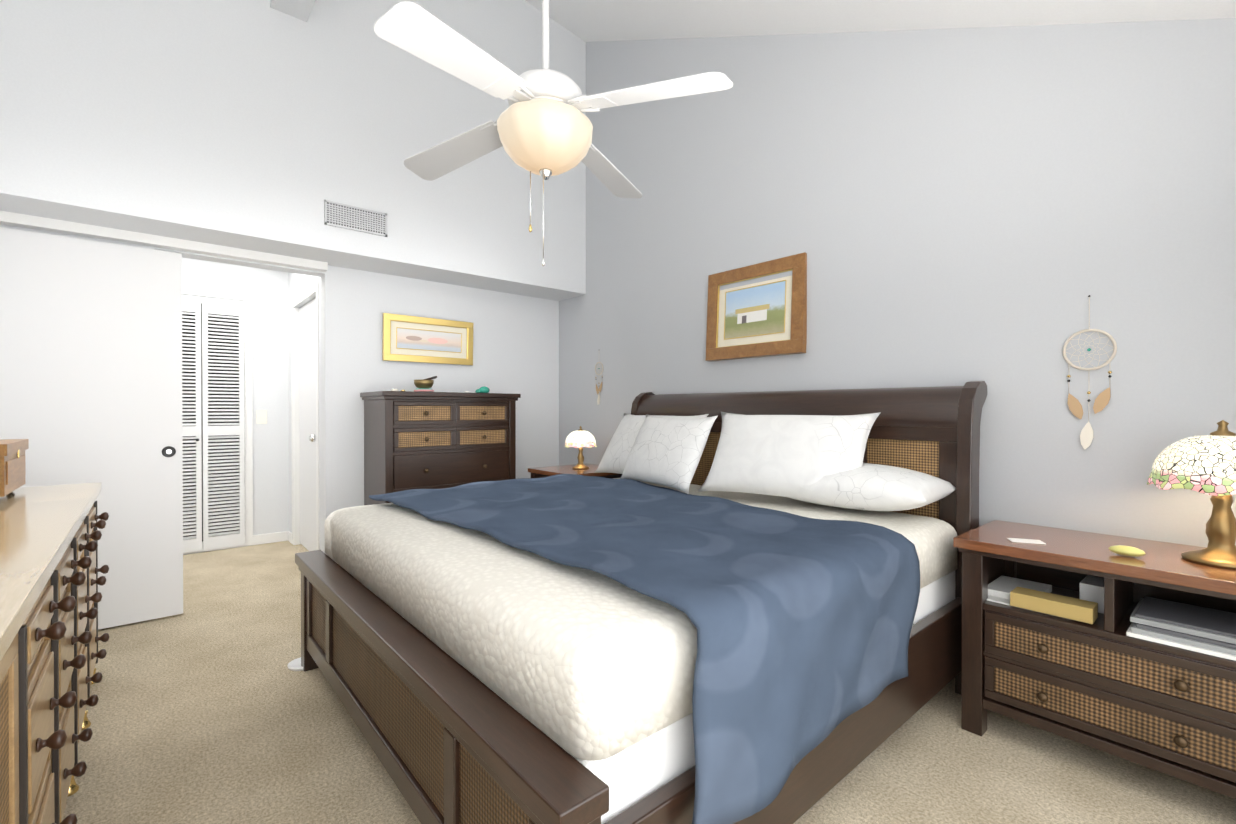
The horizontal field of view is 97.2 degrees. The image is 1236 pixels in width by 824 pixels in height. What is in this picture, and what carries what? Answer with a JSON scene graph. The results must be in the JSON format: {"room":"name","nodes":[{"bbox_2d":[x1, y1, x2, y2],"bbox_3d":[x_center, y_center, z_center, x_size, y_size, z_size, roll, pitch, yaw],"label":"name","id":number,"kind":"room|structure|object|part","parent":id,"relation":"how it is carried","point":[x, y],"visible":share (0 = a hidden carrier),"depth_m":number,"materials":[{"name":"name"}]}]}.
{"room":"bedroom","nodes":[
{"label":"bedroom","id":0,"kind":"room"},
{"bbox_2d":[0,0,583,552],"bbox_3d":[-1.790,-1.301,3.534,3.560,4.900,0.510,0,0,-41],"label":"wall","id":1,"kind":"structure","parent":0,"point":[229,123],"depth_m":3.44,"materials":[{"name":"paint"}]},
{"bbox_2d":[0,227,182,629],"bbox_3d":[-2.787,0.124,2.814,0.840,2.033,0.044,0,0,-41],"label":"sliding door","id":2,"kind":"structure","parent":1,"relation":"in","point":[90,361],"depth_m":2.88,"materials":[{"name":"white wood"}]},
{"bbox_2d":[0,210,327,271],"bbox_3d":[-2.511,-0.944,3.047,1.590,0.050,0.070,0,0,-41],"label":"door track","id":3,"kind":"object","parent":1,"relation":"attached to","point":[56,225],"depth_m":2.98,"materials":[{"name":"white"}]},
{"bbox_2d":[182,287,252,552],"bbox_3d":[-3.597,0.072,4.235,1.270,2.144,0.055,0,0,-41],"label":"doors","id":4,"kind":"structure","parent":1,"relation":"in","point":[217,410],"depth_m":4.50,"materials":[{"name":"white wood"}]},
{"bbox_2d":[183,531,290,554],"bbox_3d":[-3.986,1.104,3.937,2.800,0.085,0.012,0,0,-41],"label":"baseboard","id":5,"kind":"structure","parent":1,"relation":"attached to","point":[272,537],"depth_m":4.73,"materials":[{"name":"white wood"}]},
{"bbox_2d":[256,410,266,423],"bbox_3d":[-3.081,0.043,4.711,0.080,0.120,0.011,0,0,-41],"label":"light switch","id":6,"kind":"object","parent":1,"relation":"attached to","point":[261,416],"visible":1,"depth_m":4.71,"materials":[{"name":"white plastic"}]},
{"bbox_2d":[270,0,314,21],"bbox_3d":[-1.810,-3.009,3.027,0.180,1.480,0.220,0,0,-41],"label":"stub","id":7,"kind":"object","parent":1,"relation":"attached to","point":[300,9],"visible":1,"depth_m":3.06,"materials":[{"name":"paint"}]},
{"bbox_2d":[291,281,319,549],"bbox_3d":[-2.462,0.095,4.394,0.127,2.100,0.980,0,0,-41],"label":"door frame","id":8,"kind":"structure","parent":1,"relation":"attached to","point":[300,298],"depth_m":4.68,"materials":[{"name":"white wood"}]},
{"bbox_2d":[299,298,316,550],"bbox_3d":[-2.499,0.121,4.386,0.103,2.023,0.796,0,0,-41],"label":"hall door","id":9,"kind":"structure","parent":1,"relation":"in","point":[307,385],"depth_m":4.45,"materials":[{"name":"white wood"}]},
{"bbox_2d":[324,200,386,236],"bbox_3d":[-1.605,-1.188,3.351,0.360,0.145,0.009,0,0,-41],"label":"air vent","id":10,"kind":"object","parent":1,"relation":"in","point":[341,215],"visible":1,"depth_m":3.34,"materials":[{"name":"grey metal"}]},
{"bbox_2d":[382,313,473,364],"bbox_3d":[-1.389,-0.528,4.030,0.670,0.331,0.041,0,0,-41],"label":"framed picture","id":11,"kind":"object","parent":1,"relation":"attached to","point":[406,338],"visible":1,"depth_m":4.01,"materials":[{"name":"gold metal"}]},
{"bbox_2d":[62,541,1235,823],"bbox_3d":[-0.537,1.187,1.999,5.740,0.060,7.690,0,0,-41],"label":"floor","id":12,"kind":"structure","parent":0,"point":[210,707],"depth_m":1.84,"materials":[{"name":"carpet"}]},
{"bbox_2d":[0,439,109,823],"bbox_3d":[-1.689,0.635,1.341,0.559,1.050,2.270,0,0,-41],"label":"dresser","id":13,"kind":"object","parent":12,"relation":"on","point":[50,599],"visible":1,"depth_m":1.31,"materials":[{"name":"brown wood"}]},
{"bbox_2d":[287,657,303,670],"bbox_3d":[-1.433,1.146,2.488,0.132,0.016,0.132,0,0,-41],"label":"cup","id":14,"kind":"object","parent":12,"relation":"on","point":[297,664],"depth_m":2.46,"materials":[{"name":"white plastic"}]},
{"bbox_2d":[360,376,520,504],"bbox_3d":[-1.239,0.445,3.864,0.975,1.404,0.478,0,0,-41],"label":"chest","id":15,"kind":"object","parent":12,"relation":"on","point":[423,436],"visible":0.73,"depth_m":3.65,"materials":[{"name":"brown wood"}]},
{"bbox_2d":[528,463,621,478],"bbox_3d":[-0.284,0.747,4.015,0.564,0.800,0.550,0,0,-41],"label":"side table","id":16,"kind":"object","parent":12,"relation":"on","point":[538,472],"visible":0.08,"depth_m":3.91,"materials":[{"name":"brown wood"}]},
{"bbox_2d":[565,426,596,468],"bbox_3d":[-0.276,0.259,4.020,0.239,0.312,0.239,0,0,-41],"label":"lamp","id":17,"kind":"object","parent":16,"relation":"on","point":[580,438],"visible":1,"depth_m":3.95,"materials":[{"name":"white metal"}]},
{"bbox_3d":[-0.276,0.181,4.020,0.239,0.155,0.239,0,0,-41],"label":"lamp shade","id":18,"kind":"part","parent":17,"relation":"part of","materials":[{"name":"white glass"}]},
{"bbox_2d":[287,381,986,823],"bbox_3d":[0.051,0.511,2.388,2.256,1.288,2.215,0,0,-41],"label":"bed","id":19,"kind":"object","parent":12,"relation":"on","point":[725,609],"visible":1,"depth_m":1.53,"materials":[{"name":"fabric"}]},
{"bbox_2d":[369,474,919,823],"bbox_3d":[-0.035,0.607,2.220,1.254,0.458,2.072,0,0,-41],"label":"throw","id":20,"kind":"object","parent":19,"relation":"on","point":[769,629],"depth_m":1.42,"materials":[{"name":"blue fabric"}]},
{"bbox_2d":[594,413,708,473],"bbox_3d":[0.176,0.200,3.261,0.290,0.382,0.775,0,0,-41],"label":"pillow","id":21,"kind":"object","parent":19,"relation":"on","point":[614,460],"depth_m":3.29,"materials":[{"name":"white fabric"}]},
{"bbox_2d":[620,414,717,493],"bbox_3d":[0.252,0.204,2.917,0.276,0.378,0.636,0,0,-41],"label":"pillow","id":22,"kind":"object","parent":19,"relation":"on","point":[668,452],"depth_m":2.78,"materials":[{"name":"white fabric"}]},
{"bbox_2d":[698,412,880,510],"bbox_3d":[0.767,0.198,2.529,0.348,0.395,0.810,0,0,-41],"label":"pillow","id":23,"kind":"object","parent":19,"relation":"on","point":[817,459],"depth_m":2.41,"materials":[{"name":"white fabric"}]},
{"bbox_2d":[953,520,1235,798],"bbox_3d":[1.680,0.791,1.827,0.490,0.732,0.840,0,0,-41],"label":"nightstand","id":24,"kind":"object","parent":12,"relation":"on","point":[1122,647],"visible":1,"depth_m":1.74,"materials":[{"name":"brown wood"}]},
{"bbox_2d":[1147,420,1235,568],"bbox_3d":[1.838,0.241,1.657,0.332,0.433,0.332,0,0,-41],"label":"lamp","id":25,"kind":"object","parent":24,"relation":"on","point":[1205,464],"visible":1,"depth_m":1.63,"materials":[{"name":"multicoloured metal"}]},
{"bbox_3d":[1.838,0.132,1.656,0.332,0.215,0.332,0,0,-41],"label":"lamp shade","id":26,"kind":"part","parent":25,"relation":"part of","materials":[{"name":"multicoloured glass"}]},
{"bbox_2d":[525,0,1235,41],"bbox_3d":[-1.400,-2.433,2.293,4.840,2.676,6.090,0,0,-41],"label":"ceiling","id":27,"kind":"structure","parent":0,"point":[601,20],"depth_m":2.73,"materials":[{"name":"paint"}]},
{"bbox_2d":[374,0,732,265],"bbox_3d":[-0.260,-1.391,1.954,1.025,1.746,1.025,0,0,-17],"label":"ceiling fan","id":28,"kind":"object","parent":27,"relation":"hanging from","point":[542,126],"visible":1,"depth_m":1.83,"materials":[{"name":"painted metal"},{"name":"painted wood"},{"name":"glass"}]},
{"bbox_3d":[-0.260,-0.966,1.957,0.336,0.205,0.346,0,0,-41],"label":"glass","id":29,"kind":"part","parent":28,"relation":"part of","materials":[{"name":"beige glass"}]},
{"bbox_2d":[584,18,1235,546],"bbox_3d":[0.910,-1.300,3.232,0.120,4.900,4.490,0,0,-41],"label":"wall","id":30,"kind":"structure","parent":0,"point":[992,208],"depth_m":2.40,"materials":[{"name":"paint"}]},
{"bbox_2d":[595,362,602,404],"bbox_3d":[-0.152,-0.278,4.362,0.009,0.442,0.108,0,0,-41],"label":"dreamcatcher","id":31,"kind":"object","parent":30,"relation":"hanging from","point":[598,390],"visible":0.96,"depth_m":4.37,"materials":[{"name":"beige"}]},
{"bbox_2d":[705,252,806,360],"bbox_3d":[0.808,-0.601,3.246,0.074,0.551,0.680,0,0,-41],"label":"framed picture","id":32,"kind":"object","parent":30,"relation":"attached to","point":[763,319],"visible":0.92,"depth_m":3.21,"materials":[{"name":"brown wood"}]},
{"bbox_2d":[1063,295,1116,448],"bbox_3d":[1.805,-0.151,2.088,0.012,0.594,0.160,0,0,-41],"label":"dreamcatcher","id":33,"kind":"object","parent":30,"relation":"hanging from","point":[1102,399],"visible":1,"depth_m":2.09,"materials":[{"name":"beige"}]}
]}

